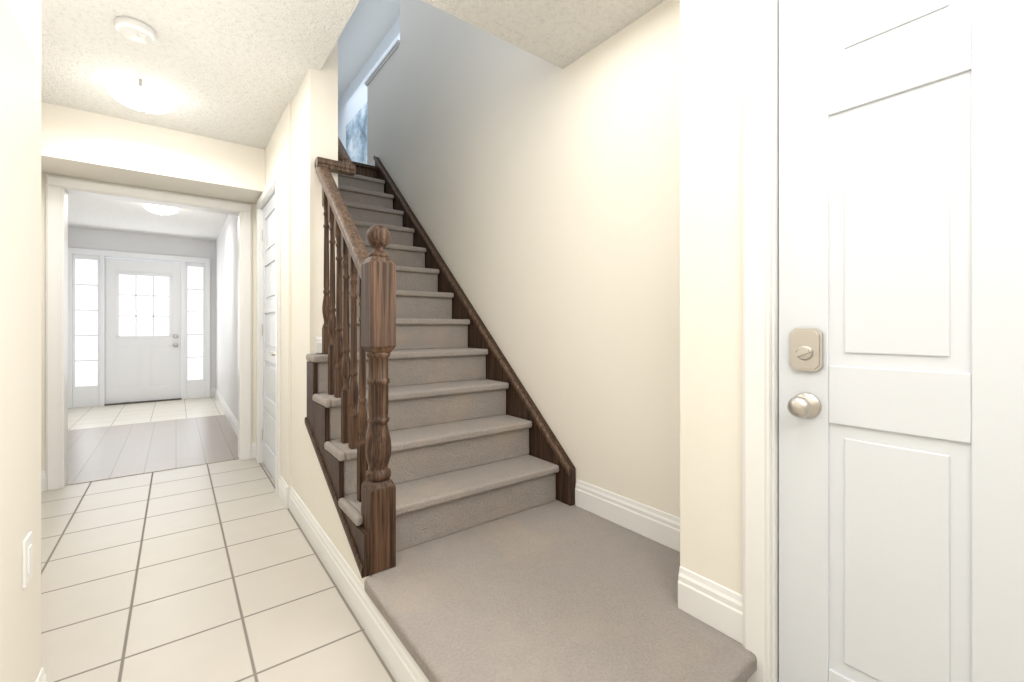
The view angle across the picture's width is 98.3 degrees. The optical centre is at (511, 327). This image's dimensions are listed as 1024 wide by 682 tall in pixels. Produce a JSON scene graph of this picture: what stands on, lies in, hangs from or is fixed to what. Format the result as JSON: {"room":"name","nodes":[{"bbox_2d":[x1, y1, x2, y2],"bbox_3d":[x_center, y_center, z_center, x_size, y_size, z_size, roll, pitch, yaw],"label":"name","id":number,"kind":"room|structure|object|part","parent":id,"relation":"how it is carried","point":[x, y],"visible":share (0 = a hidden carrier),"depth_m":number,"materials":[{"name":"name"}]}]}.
{"room":"hallway with staircase","nodes":[
{"label":"hallway with staircase","id":0,"kind":"room"},
{"bbox_2d":[0,0,40,681],"bbox_3d":[-1.282,-0.130,0.722,0.570,2.420,5.700,0,0,-37],"label":"wall","id":1,"kind":"structure","parent":0,"point":[20,306],"depth_m":1.07,"materials":[{"name":"paint"}]},
{"bbox_2d":[22,531,32,588],"bbox_3d":[-1.215,0.583,1.112,0.009,0.115,0.070,0,0,-37],"label":"outlet","id":2,"kind":"object","parent":1,"relation":"attached to","point":[27,558],"visible":1,"depth_m":1.10,"materials":[{"name":"white plastic"}]},
{"bbox_2d":[36,668,46,681],"bbox_3d":[-0.323,1.015,-0.061,0.015,0.129,3.294,0,0,-37],"label":"baseboard","id":3,"kind":"structure","parent":1,"relation":"attached to","point":[42,677],"depth_m":1.22,"materials":[{"name":"white wood"}]},
{"bbox_2d":[68,227,215,387],"bbox_3d":[-5.353,-0.130,6.432,1.750,2.420,0.120,0,0,-37],"label":"wall","id":4,"kind":"structure","parent":0,"point":[82,238],"depth_m":6.49,"materials":[{"name":"paint"}]},
{"bbox_2d":[68,247,209,407],"bbox_3d":[-5.324,0.010,6.410,1.570,2.140,0.150,0,0,-37],"label":"window","id":5,"kind":"structure","parent":4,"relation":"in","point":[86,327],"depth_m":6.30,"materials":[{"name":"white glass"}]},
{"bbox_2d":[105,258,180,403],"bbox_3d":[-5.299,0.051,6.386,0.840,2.030,0.108,0,0,-37],"label":"door","id":6,"kind":"structure","parent":5,"relation":"attached to","point":[142,368],"depth_m":6.37,"materials":[{"name":"white wood"}]},
{"bbox_3d":[-5.003,0.201,6.583,0.060,0.190,0.064,0,0,-37],"label":"door front hardware","id":7,"kind":"part","parent":6,"relation":"part of","materials":[{"name":"silver metal"}]},
{"bbox_2d":[68,397,224,429],"bbox_3d":[-5.032,1.140,5.546,2.690,0.120,1.920,0,0,-37],"label":"floor","id":8,"kind":"structure","parent":0,"point":[98,416],"depth_m":5.60,"materials":[{"name":"white tile"}]},
{"bbox_2d":[104,398,181,405],"bbox_3d":[-5.314,1.073,6.405,0.850,0.013,0.170,0,0,-37],"label":"threshold","id":9,"kind":"object","parent":8,"relation":"on","point":[143,401],"visible":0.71,"depth_m":6.35,"materials":[{"name":"brown metal"}]},
{"bbox_2d":[41,172,251,470],"bbox_3d":[-3.173,-0.130,2.940,2.500,2.420,0.120,0,0,-37],"label":"wall","id":10,"kind":"structure","parent":0,"point":[43,321],"depth_m":2.93,"materials":[{"name":"paint"}]},
{"bbox_2d":[41,471,43,490],"bbox_3d":[-2.389,1.015,1.940,0.040,0.129,2.420,0,0,-37],"label":"baseboard","id":11,"kind":"structure","parent":10,"relation":"attached to","point":[42,472],"depth_m":2.91,"materials":[{"name":"white wood"}]},
{"bbox_2d":[46,175,251,490],"bbox_3d":[-2.649,0.037,3.333,1.180,2.085,0.162,0,0,-37],"label":"door frame","id":12,"kind":"structure","parent":10,"relation":"attached to","point":[59,190],"depth_m":3.02,"materials":[{"name":"white wood"}]},
{"bbox_2d":[67,415,237,483],"bbox_3d":[-3.775,1.140,3.889,2.690,0.120,2.240,0,0,-37],"label":"floor","id":13,"kind":"structure","parent":0,"point":[104,452],"depth_m":4.01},
{"bbox_2d":[41,102,264,203],"bbox_3d":[-2.498,-1.179,3.112,1.284,0.319,0.419,0,0,-37],"label":"wall","id":14,"kind":"structure","parent":0,"point":[77,143],"depth_m":2.95,"materials":[{"name":"paint"}]},
{"bbox_2d":[41,458,396,681],"bbox_3d":[-0.910,1.140,0.967,3.720,0.120,5.880,0,0,-37],"label":"floor","id":15,"kind":"structure","parent":0,"point":[215,572],"depth_m":1.83,"materials":[{"name":"white tile"}]},
{"bbox_2d":[65,458,238,485],"bbox_3d":[-2.650,1.078,3.334,1.010,0.004,0.035,0,0,-37],"label":"threshold strip","id":16,"kind":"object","parent":15,"relation":"on","point":[148,472],"depth_m":3.28,"materials":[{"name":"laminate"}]},
{"bbox_2d":[305,137,756,681],"bbox_3d":[-0.638,-0.739,2.595,1.074,3.639,3.795,0,0,-37],"label":"staircase","id":17,"kind":"structure","parent":15,"relation":"on","point":[470,540],"depth_m":1.82,"materials":[{"name":"beige carpet"}]},
{"bbox_3d":[-0.795,0.676,1.921,0.009,0.432,0.872,0,0,-37],"label":"stringer mould","id":18,"kind":"part","parent":17,"relation":"part of","materials":[{"name":"beige paint"}]},
{"bbox_3d":[-0.763,-0.496,2.001,0.062,0.755,0.781,0,0,-37],"label":"handrail","id":19,"kind":"part","parent":17,"relation":"part of","materials":[{"name":"brown wood"}]},
{"bbox_3d":[-0.537,-0.477,3.275,0.014,2.427,2.717,0,0,-37],"label":"skirt mould","id":20,"kind":"part","parent":17,"relation":"part of","materials":[{"name":"brown wood"}]},
{"bbox_2d":[216,214,237,420],"bbox_3d":[-2.916,-0.130,3.213,1.740,2.420,0.005,0,0,-37],"label":"wall","id":21,"kind":"structure","parent":0,"point":[227,314],"depth_m":3.64,"materials":[{"name":"white paint"}]},
{"bbox_2d":[212,388,237,436],"bbox_3d":[-3.435,1.015,5.317,0.035,0.129,3.975,0,0,-37],"label":"baseboard","id":22,"kind":"structure","parent":21,"relation":"attached to","point":[232,420],"depth_m":5.30,"materials":[{"name":"white wood"}]},
{"bbox_2d":[252,40,337,510],"bbox_3d":[-2.776,-0.720,4.641,0.190,3.600,5.850,0,0,-37],"label":"wall","id":23,"kind":"structure","parent":0,"point":[304,135],"depth_m":2.46,"materials":[{"name":"paint"}]},
{"bbox_2d":[262,193,274,480],"bbox_3d":[-1.753,0.068,3.203,0.083,2.008,0.777,0,0,-37],"label":"closet door","id":24,"kind":"structure","parent":23,"relation":"in","point":[268,333],"depth_m":3.29,"materials":[{"name":"white wood"}]},
{"bbox_2d":[256,169,280,495],"bbox_3d":[-1.726,0.035,3.222,0.123,2.090,0.920,0,0,-37],"label":"trim","id":25,"kind":"structure","parent":23,"relation":"attached to","point":[274,183],"depth_m":3.02,"materials":[{"name":"white wood"}]},
{"bbox_2d":[316,337,321,352],"bbox_3d":[-0.972,0.093,2.329,0.112,0.086,0.014,0,0,-37],"label":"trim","id":26,"kind":"structure","parent":23,"relation":"attached to","point":[318,344],"depth_m":2.30,"materials":[{"name":"white wood"}]},
{"bbox_2d":[279,476,428,681],"bbox_3d":[-0.646,1.015,1.738,0.029,0.129,2.750,0,0,-37],"label":"baseboard","id":27,"kind":"structure","parent":23,"relation":"attached to","point":[401,664],"depth_m":1.66,"materials":[{"name":"white wood"}]},
{"bbox_2d":[41,0,665,240],"bbox_3d":[-1.916,-1.440,2.814,3.090,0.200,9.800,0,0,-37],"label":"ceiling","id":28,"kind":"structure","parent":0,"point":[234,71],"depth_m":2.15,"materials":[{"name":"white paint"}]},
{"bbox_2d":[114,16,155,43],"bbox_3d":[-1.678,-1.317,1.973,0.140,0.047,0.140,0,0,-37],"label":"smoke detector","id":29,"kind":"object","parent":28,"relation":"attached to","point":[132,33],"visible":1,"depth_m":1.95,"materials":[{"name":"plastic"}]},
{"bbox_2d":[107,79,175,113],"bbox_3d":[-2.096,-1.281,2.513,0.304,0.118,0.306,0,0,-37],"label":"light","id":30,"kind":"object","parent":28,"relation":"attached to","point":[140,96],"visible":1,"depth_m":2.44,"materials":[{"name":"white glass"}]},
{"bbox_2d":[143,204,177,215],"bbox_3d":[-3.852,-1.281,4.859,0.304,0.118,0.306,0,0,-37],"label":"light","id":31,"kind":"object","parent":28,"relation":"attached to","point":[161,210],"visible":0.92,"depth_m":4.79,"materials":[{"name":"white glass"}]},
{"bbox_2d":[338,16,399,149],"bbox_3d":[-1.482,-2.790,5.856,0.120,2.460,7.120,0,0,-37],"label":"wall","id":32,"kind":"structure","parent":0,"point":[352,101],"depth_m":6.94,"materials":[{"name":"paint"}]},
{"bbox_2d":[346,102,366,163],"bbox_3d":[-2.428,-2.845,6.977,0.029,1.050,1.150,0,0,-37],"label":"picture","id":33,"kind":"object","parent":32,"relation":"attached to","point":[356,138],"visible":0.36,"depth_m":6.91},
{"bbox_2d":[338,0,399,100],"bbox_3d":[-1.698,-4.095,3.494,3.320,0.150,10.620,0,0,-37],"label":"ceiling","id":34,"kind":"structure","parent":0,"point":[368,26],"depth_m":6.08,"materials":[{"name":"white paint"}]},
{"bbox_2d":[367,0,679,517],"bbox_3d":[-0.316,-1.470,3.162,0.120,5.100,3.820,0,0,-37],"label":"wall","id":35,"kind":"structure","parent":0,"point":[541,197],"depth_m":2.27,"materials":[{"name":"paint"}]},
{"bbox_2d":[364,39,399,165],"bbox_3d":[-1.220,-2.067,4.353,0.170,1.015,0.870,0,0,-37],"label":"trim","id":36,"kind":"structure","parent":35,"relation":"attached to","point":[386,57],"depth_m":4.28,"materials":[{"name":"white wood"}]},
{"bbox_2d":[575,479,679,551],"bbox_3d":[0.552,0.825,1.907,0.014,0.129,0.770,0,0,-37],"label":"baseboard","id":37,"kind":"structure","parent":35,"relation":"attached to","point":[661,527],"depth_m":1.94,"materials":[{"name":"white wood"}]},
{"bbox_2d":[680,0,742,594],"bbox_3d":[1.406,-0.130,0.628,0.440,2.420,2.300,0,0,-37],"label":"wall","id":38,"kind":"structure","parent":0,"point":[711,290],"depth_m":1.33,"materials":[{"name":"paint"}]},
{"bbox_2d":[743,0,778,681],"bbox_3d":[1.011,0.013,0.881,0.164,2.135,1.014,0,0,-37],"label":"door frame","id":39,"kind":"structure","parent":38,"relation":"attached to","point":[761,330],"depth_m":1.20,"materials":[{"name":"white wood"}]},
{"bbox_2d":[779,0,1023,681],"bbox_3d":[0.971,0.050,0.852,0.110,2.040,0.861,0,0,-37],"label":"entry door","id":40,"kind":"structure","parent":38,"relation":"in","point":[901,340],"depth_m":1.00,"materials":[{"name":"white wood"}]}
]}

